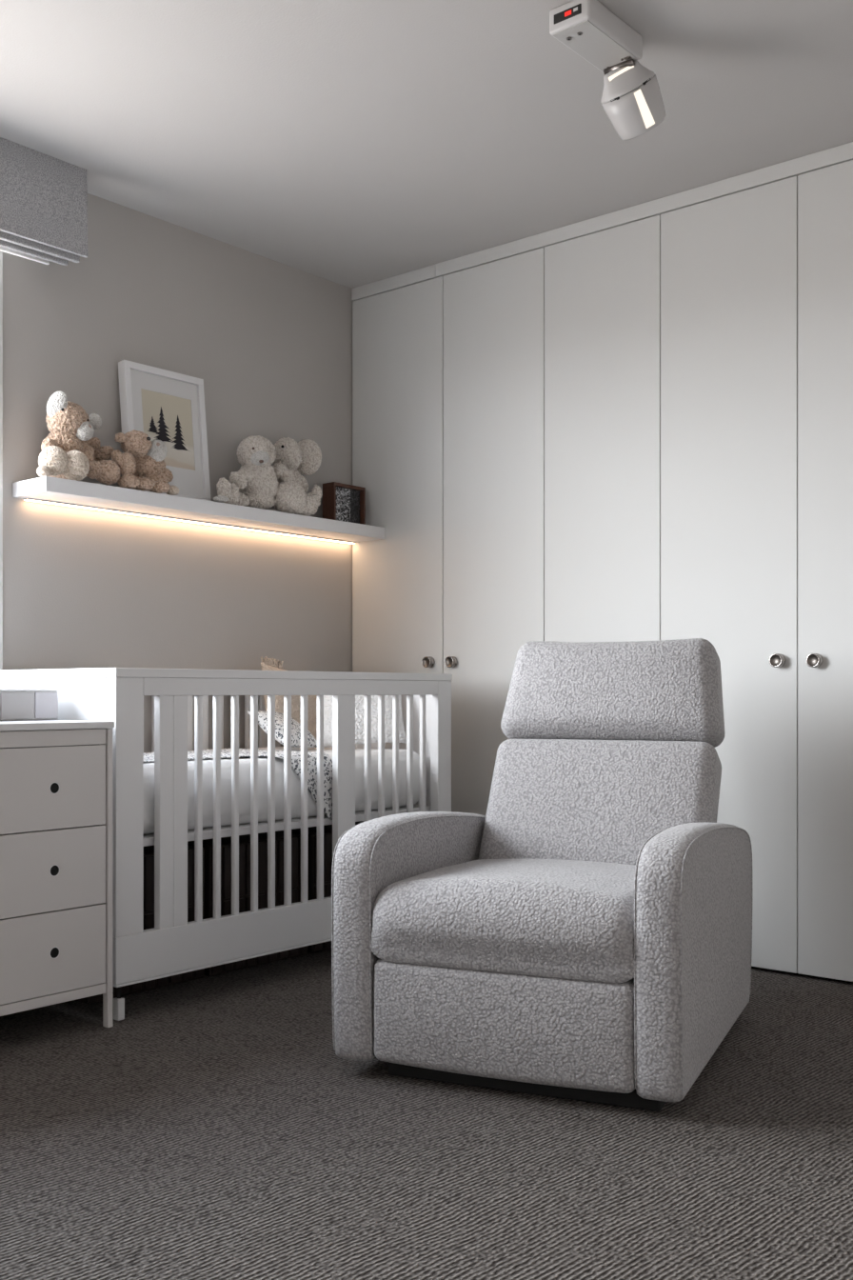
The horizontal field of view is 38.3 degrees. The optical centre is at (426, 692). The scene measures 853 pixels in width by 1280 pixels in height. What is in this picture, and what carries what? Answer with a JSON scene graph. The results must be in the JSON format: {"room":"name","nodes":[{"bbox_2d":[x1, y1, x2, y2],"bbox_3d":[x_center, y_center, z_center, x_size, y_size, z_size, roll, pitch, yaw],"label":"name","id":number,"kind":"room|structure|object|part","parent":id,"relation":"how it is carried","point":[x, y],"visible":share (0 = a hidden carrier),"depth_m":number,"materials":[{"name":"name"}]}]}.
{"room":"bedroom","nodes":[
{"label":"bedroom","id":0,"kind":"room"},
{"bbox_2d":[2,193,353,752],"bbox_3d":[-1.674,-0.377,3.395,0.150,2.473,5.320,0,0,40],"label":"wall","id":1,"kind":"structure","parent":0,"point":[270,342],"depth_m":4.23,"materials":[{"name":"beige paint"}]},
{"bbox_2d":[0,250,2,670],"bbox_3d":[-1.980,-0.725,2.979,0.140,1.430,2.030,0,0,40],"label":"window","id":2,"kind":"structure","parent":1,"relation":"in","point":[1,252],"depth_m":3.71,"materials":[{"name":"clear glass"}]},
{"bbox_2d":[0,137,88,265],"bbox_3d":[-1.880,-1.460,2.911,0.152,0.304,2.415,0,0,40],"label":"blind","id":3,"kind":"object","parent":1,"relation":"attached to","point":[44,197],"visible":1,"depth_m":3.67,"materials":[{"name":"fabric"}]},
{"bbox_2d":[12,476,385,543],"bbox_3d":[-0.714,-0.616,4.271,0.183,0.052,1.499,0,0,40],"label":"wall shelf","id":4,"kind":"object","parent":1,"relation":"attached to","point":[48,490],"visible":1,"depth_m":4.09,"materials":[{"name":"white paint"}]},
{"bbox_2d":[36,391,120,484],"bbox_3d":[-1.089,-0.782,3.804,0.172,0.275,0.304,0,0,40],"label":"teddy bear","id":5,"kind":"object","parent":4,"relation":"on","point":[70,451],"visible":0.98,"depth_m":3.75},
{"bbox_2d":[111,429,179,495],"bbox_3d":[-0.915,-0.741,3.956,0.122,0.197,0.234,0,0,40],"label":"teddy bear","id":6,"kind":"object","parent":4,"relation":"on","point":[142,465],"visible":0.99,"depth_m":3.92},
{"bbox_2d":[118,360,211,500],"bbox_3d":[-0.881,-0.867,4.145,0.078,0.447,0.331,0,0,40],"label":"picture frame","id":7,"kind":"object","parent":4,"relation":"on","point":[167,406],"visible":0.83,"depth_m":4.16,"materials":[{"name":"white paint"}]},
{"bbox_2d":[140,388,195,470],"bbox_3d":[-0.873,-0.886,4.150,0.026,0.249,0.211,0,0,40],"label":"print","id":8,"kind":"object","parent":7,"relation":"attached to","point":[168,415],"depth_m":4.16,"materials":[{"name":"beige paper"}]},
{"bbox_2d":[213,435,322,516],"bbox_3d":[-0.586,-0.778,4.375,0.166,0.268,0.508,0,0,40],"label":"plush toys","id":9,"kind":"object","parent":4,"relation":"on","point":[256,481],"visible":0.98,"depth_m":4.33},
{"bbox_2d":[272,437,321,494],"bbox_3d":[-0.497,-0.817,4.569,0.138,0.267,0.206,0,0,40],"label":"elephant","id":10,"kind":"object","parent":4,"relation":"on","point":[304,456],"visible":0.65,"depth_m":4.53},
{"bbox_2d":[322,481,365,524],"bbox_3d":[-0.319,-0.721,4.748,0.062,0.157,0.174,0,0,40],"label":"photo frame","id":11,"kind":"object","parent":4,"relation":"on","point":[341,502],"visible":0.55,"depth_m":4.73,"materials":[{"name":"brown wood"}]},
{"bbox_2d":[336,486,359,523],"bbox_3d":[-0.310,-0.721,4.741,0.001,0.133,0.154,0,0,40],"label":"print","id":12,"kind":"object","parent":11,"relation":"attached to","point":[348,498],"depth_m":4.75},
{"bbox_2d":[0,948,852,1279],"bbox_3d":[-0.070,0.910,2.039,4.350,0.100,5.620,0,0,40],"label":"floor","id":13,"kind":"structure","parent":0,"point":[217,1130],"depth_m":2.28,"materials":[{"name":"carpet"}]},
{"bbox_2d":[0,720,114,1027],"bbox_3d":[-1.393,0.467,3.022,0.741,0.785,0.961,0,0,40],"label":"dresser","id":14,"kind":"object","parent":13,"relation":"on","point":[56,775],"visible":1,"depth_m":3.03,"materials":[{"name":"white paint"}]},
{"bbox_2d":[0,689,59,720],"bbox_3d":[-1.225,0.033,3.204,0.228,0.081,0.465,0,0,40],"label":"box","id":15,"kind":"object","parent":14,"relation":"on","point":[14,704],"visible":1,"depth_m":3.24,"materials":[{"name":"plastic"}]},
{"bbox_3d":[-1.072,0.035,3.214,0.006,0.070,0.096,0,0,40],"label":"panel","id":16,"kind":"part","parent":15,"relation":"part of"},
{"bbox_3d":[-1.226,-0.006,3.205,0.226,0.004,0.465,0,0,40],"label":"lid","id":17,"kind":"part","parent":15,"relation":"part of","materials":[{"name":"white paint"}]},
{"bbox_3d":[-1.016,0.035,3.280,0.006,0.070,0.069,0,0,40],"label":"panel","id":18,"kind":"part","parent":15,"relation":"part of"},
{"bbox_3d":[-1.148,0.113,2.815,0.082,0.039,0.922,0,0,40],"label":"rail","id":19,"kind":"part","parent":14,"relation":"part of","materials":[{"name":"white paint"}]},
{"bbox_3d":[-1.124,0.642,2.794,0.018,0.200,0.918,0,0,40],"label":"drawer","id":20,"kind":"part","parent":14,"relation":"part of","materials":[{"name":"white paint"}]},
{"bbox_3d":[-1.124,0.439,2.794,0.018,0.198,0.918,0,0,40],"label":"drawer","id":21,"kind":"part","parent":14,"relation":"part of","materials":[{"name":"white paint"}]},
{"bbox_3d":[-1.124,0.236,2.794,0.018,0.202,0.918,0,0,40],"label":"drawer","id":22,"kind":"part","parent":14,"relation":"part of","materials":[{"name":"white paint"}]},
{"bbox_3d":[-1.148,0.757,2.815,0.082,0.024,0.922,0,0,40],"label":"rail","id":23,"kind":"part","parent":14,"relation":"part of","materials":[{"name":"white paint"}]},
{"bbox_3d":[-1.087,0.432,3.381,0.725,0.679,0.015,0,0,40],"label":"panel","id":24,"kind":"part","parent":14,"relation":"part of","materials":[{"name":"white paint"}]},
{"bbox_3d":[-0.819,0.816,3.154,0.022,0.086,0.015,0,0,40],"label":"leg","id":25,"kind":"part","parent":14,"relation":"part of","materials":[{"name":"white paint"}]},
{"bbox_2d":[75,845,204,1003],"bbox_3d":[-0.963,0.660,3.664,0.448,0.391,0.410,0,0,40],"label":"storage box","id":26,"kind":"object","parent":13,"relation":"on","point":[149,851],"visible":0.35,"depth_m":3.53,"materials":[{"name":"brown wood"}]},
{"bbox_2d":[0,667,452,1020],"bbox_3d":[-0.630,0.398,3.945,0.711,0.923,1.387,0,0,40],"label":"cot","id":27,"kind":"object","parent":13,"relation":"on","point":[175,945],"visible":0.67,"depth_m":3.47,"materials":[{"name":"white paint"}]},
{"bbox_3d":[-1.068,0.355,3.428,0.634,0.790,0.020,0,0,40],"label":"panel","id":28,"kind":"part","parent":27,"relation":"part of","materials":[{"name":"white paint"}]},
{"bbox_3d":[-0.808,0.785,3.223,0.012,0.034,0.012,0,0,40],"label":"stem","id":29,"kind":"part","parent":27,"relation":"part of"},
{"bbox_3d":[-0.793,0.298,3.234,0.036,0.676,0.088,0,0,40],"label":"post","id":30,"kind":"part","parent":27,"relation":"part of","materials":[{"name":"white paint"}]},
{"bbox_3d":[-0.372,0.702,3.727,0.035,0.130,1.383,0,0,40],"label":"rail","id":31,"kind":"part","parent":27,"relation":"part of","materials":[{"name":"white paint"}]},
{"bbox_3d":[-0.374,-0.052,3.729,0.040,0.024,1.387,0,0,40],"label":"rail","id":32,"kind":"part","parent":27,"relation":"part of","materials":[{"name":"white paint"}]},
{"bbox_2d":[143,746,419,834],"bbox_3d":[-0.635,0.294,3.950,0.628,0.196,1.286,0,0,40],"label":"mattress","id":33,"kind":"object","parent":27,"relation":"on","point":[244,762],"visible":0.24,"depth_m":3.66,"materials":[{"name":"white fabric"}]},
{"bbox_2d":[143,748,332,819],"bbox_3d":[-0.737,0.293,3.722,0.507,0.211,0.795,0,0,40],"label":"blanket","id":34,"kind":"object","parent":33,"relation":"on","point":[225,752],"visible":0.36,"depth_m":3.81,"materials":[{"name":"white fabric"}]},
{"bbox_2d":[247,710,317,748],"bbox_3d":[-0.481,0.127,4.187,0.166,0.130,0.232,0,0,27],"label":"cushion","id":35,"kind":"object","parent":33,"relation":"on","point":[262,715],"visible":0.6,"depth_m":4.12,"materials":[{"name":"white fabric"}]},
{"bbox_2d":[260,656,317,739],"bbox_3d":[-0.484,0.036,4.454,0.122,0.332,0.335,0,0,38],"label":"cushion","id":36,"kind":"object","parent":33,"relation":"on","point":[267,665],"visible":0.38,"depth_m":4.41,"materials":[{"name":"beige fabric"}]},
{"bbox_2d":[323,695,406,747],"bbox_3d":[-0.225,0.070,4.278,0.312,0.247,0.141,0,0,-5],"label":"cushion","id":37,"kind":"object","parent":33,"relation":"on","point":[328,699],"visible":0.37,"depth_m":4.23,"materials":[{"name":"white fabric"}]},
{"bbox_3d":[-0.631,0.405,3.946,0.621,0.022,1.333,0,0,40],"label":"mattress","id":38,"kind":"part","parent":27,"relation":"part of","materials":[{"name":"white fabric"}]},
{"bbox_3d":[-0.367,-0.016,3.734,0.030,0.048,1.224,0,0,40],"label":"rail","id":39,"kind":"part","parent":27,"relation":"part of","materials":[{"name":"white paint"}]},
{"bbox_3d":[-0.193,0.355,4.463,0.634,0.790,0.020,0,0,40],"label":"panel","id":40,"kind":"part","parent":27,"relation":"part of","materials":[{"name":"white paint"}]},
{"bbox_3d":[0.049,0.298,4.231,0.036,0.676,0.070,0,0,40],"label":"post","id":41,"kind":"part","parent":27,"relation":"part of","materials":[{"name":"white paint"}]},
{"bbox_2d":[187,831,307,976],"bbox_3d":[-0.686,0.660,3.993,0.448,0.391,0.410,0,0,40],"label":"storage box","id":42,"kind":"object","parent":13,"relation":"on","point":[244,840],"visible":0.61,"depth_m":3.83,"materials":[{"name":"brown wood"}]},
{"bbox_2d":[278,820,364,953],"bbox_3d":[-0.408,0.660,4.321,0.448,0.391,0.410,0,0,40],"label":"storage box","id":43,"kind":"object","parent":13,"relation":"on","point":[328,830],"visible":0.09,"depth_m":4.06,"materials":[{"name":"brown wood"}]},
{"bbox_2d":[331,638,752,1111],"bbox_3d":[0.348,0.356,3.058,0.792,1.005,1.067,0,0,23],"label":"recliner armchair","id":44,"kind":"object","parent":13,"relation":"on","point":[587,936],"visible":1,"depth_m":2.71,"materials":[{"name":"grey fabric"}]},
{"bbox_3d":[0.011,0.558,3.150,0.099,0.524,0.933,0,0,23],"label":"armrest","id":45,"kind":"part","parent":44,"relation":"part of","materials":[{"name":"grey fabric"}]},
{"bbox_2d":[370,858,636,983],"bbox_3d":[0.266,0.497,2.866,0.593,0.190,0.650,0,0,23],"label":"seat cushion","id":46,"kind":"object","parent":44,"relation":"on","point":[510,920],"depth_m":2.60,"materials":[{"name":"grey fabric"}]},
{"bbox_2d":[478,739,721,865],"bbox_3d":[0.456,0.330,3.265,0.610,0.422,0.172,0,-28,23],"label":"backrest","id":47,"kind":"object","parent":44,"relation":"on","point":[596,800],"depth_m":3.20,"materials":[{"name":"grey fabric"}]},
{"bbox_3d":[0.647,0.558,2.875,0.098,0.524,0.933,0,0,23],"label":"armrest","id":48,"kind":"part","parent":44,"relation":"part of","materials":[{"name":"grey fabric"}]},
{"bbox_2d":[351,141,852,981],"bbox_3d":[1.431,-0.377,3.817,4.042,2.471,0.625,0,0,40],"label":"wardrobe","id":49,"kind":"object","parent":13,"relation":"on","point":[635,423],"visible":0.79,"depth_m":4.01,"materials":[{"name":"paint"}]},
{"bbox_3d":[-0.112,-0.356,4.758,0.466,2.408,0.019,0,0,40],"label":"door","id":50,"kind":"part","parent":49,"relation":"part of","materials":[{"name":"paint"}]},
{"bbox_3d":[0.006,-0.114,4.629,0.043,0.043,0.025,0,0,40],"label":"knob","id":51,"kind":"part","parent":49,"relation":"part of","materials":[{"name":"silver metal"}]},
{"bbox_3d":[0.091,-0.113,4.557,0.043,0.043,0.025,0,0,40],"label":"knob","id":52,"kind":"part","parent":49,"relation":"part of","materials":[{"name":"silver metal"}]},
{"bbox_3d":[0.243,-0.356,4.458,0.457,2.408,0.019,0,0,40],"label":"door","id":53,"kind":"part","parent":49,"relation":"part of","materials":[{"name":"paint"}]},
{"bbox_3d":[1.261,-1.588,3.616,4.042,0.048,0.052,0,0,40],"label":"cornice","id":54,"kind":"part","parent":49,"relation":"part of","materials":[{"name":"paint"}]},
{"bbox_3d":[0.594,-0.356,4.161,0.456,2.408,0.019,0,0,40],"label":"door","id":55,"kind":"part","parent":49,"relation":"part of","materials":[{"name":"paint"}]},
{"bbox_3d":[0.947,-0.356,3.862,0.464,2.408,0.019,0,0,40],"label":"door","id":56,"kind":"part","parent":49,"relation":"part of","materials":[{"name":"paint"}]},
{"bbox_3d":[1.066,-0.097,3.733,0.043,0.043,0.025,0,0,40],"label":"knob","id":57,"kind":"part","parent":49,"relation":"part of","materials":[{"name":"silver metal"}]},
{"bbox_3d":[1.156,-0.095,3.657,0.043,0.043,0.025,0,0,40],"label":"knob","id":58,"kind":"part","parent":49,"relation":"part of","materials":[{"name":"silver metal"}]},
{"bbox_3d":[1.304,-0.356,3.561,0.464,2.408,0.019,0,0,40],"label":"door","id":59,"kind":"part","parent":49,"relation":"part of","materials":[{"name":"paint"}]},
{"bbox_2d":[0,0,852,288],"bbox_3d":[-0.070,-1.663,2.039,4.350,0.100,5.620,0,0,40],"label":"ceiling","id":60,"kind":"structure","parent":0,"point":[351,144],"depth_m":3.38,"materials":[{"name":"paint"}]},
{"bbox_2d":[549,0,666,139],"bbox_3d":[0.452,-1.503,3.001,0.140,0.219,0.375,0,0,40],"label":"ceiling spotlight","id":61,"kind":"object","parent":60,"relation":"attached to","point":[632,101],"visible":1,"depth_m":3.01,"materials":[{"name":"plastic"}]},
{"bbox_3d":[0.408,-1.553,2.954,0.098,0.002,0.228,0,0,40],"label":"plate","id":62,"kind":"part","parent":61,"relation":"part of","materials":[{"name":"white metal"}]}
]}

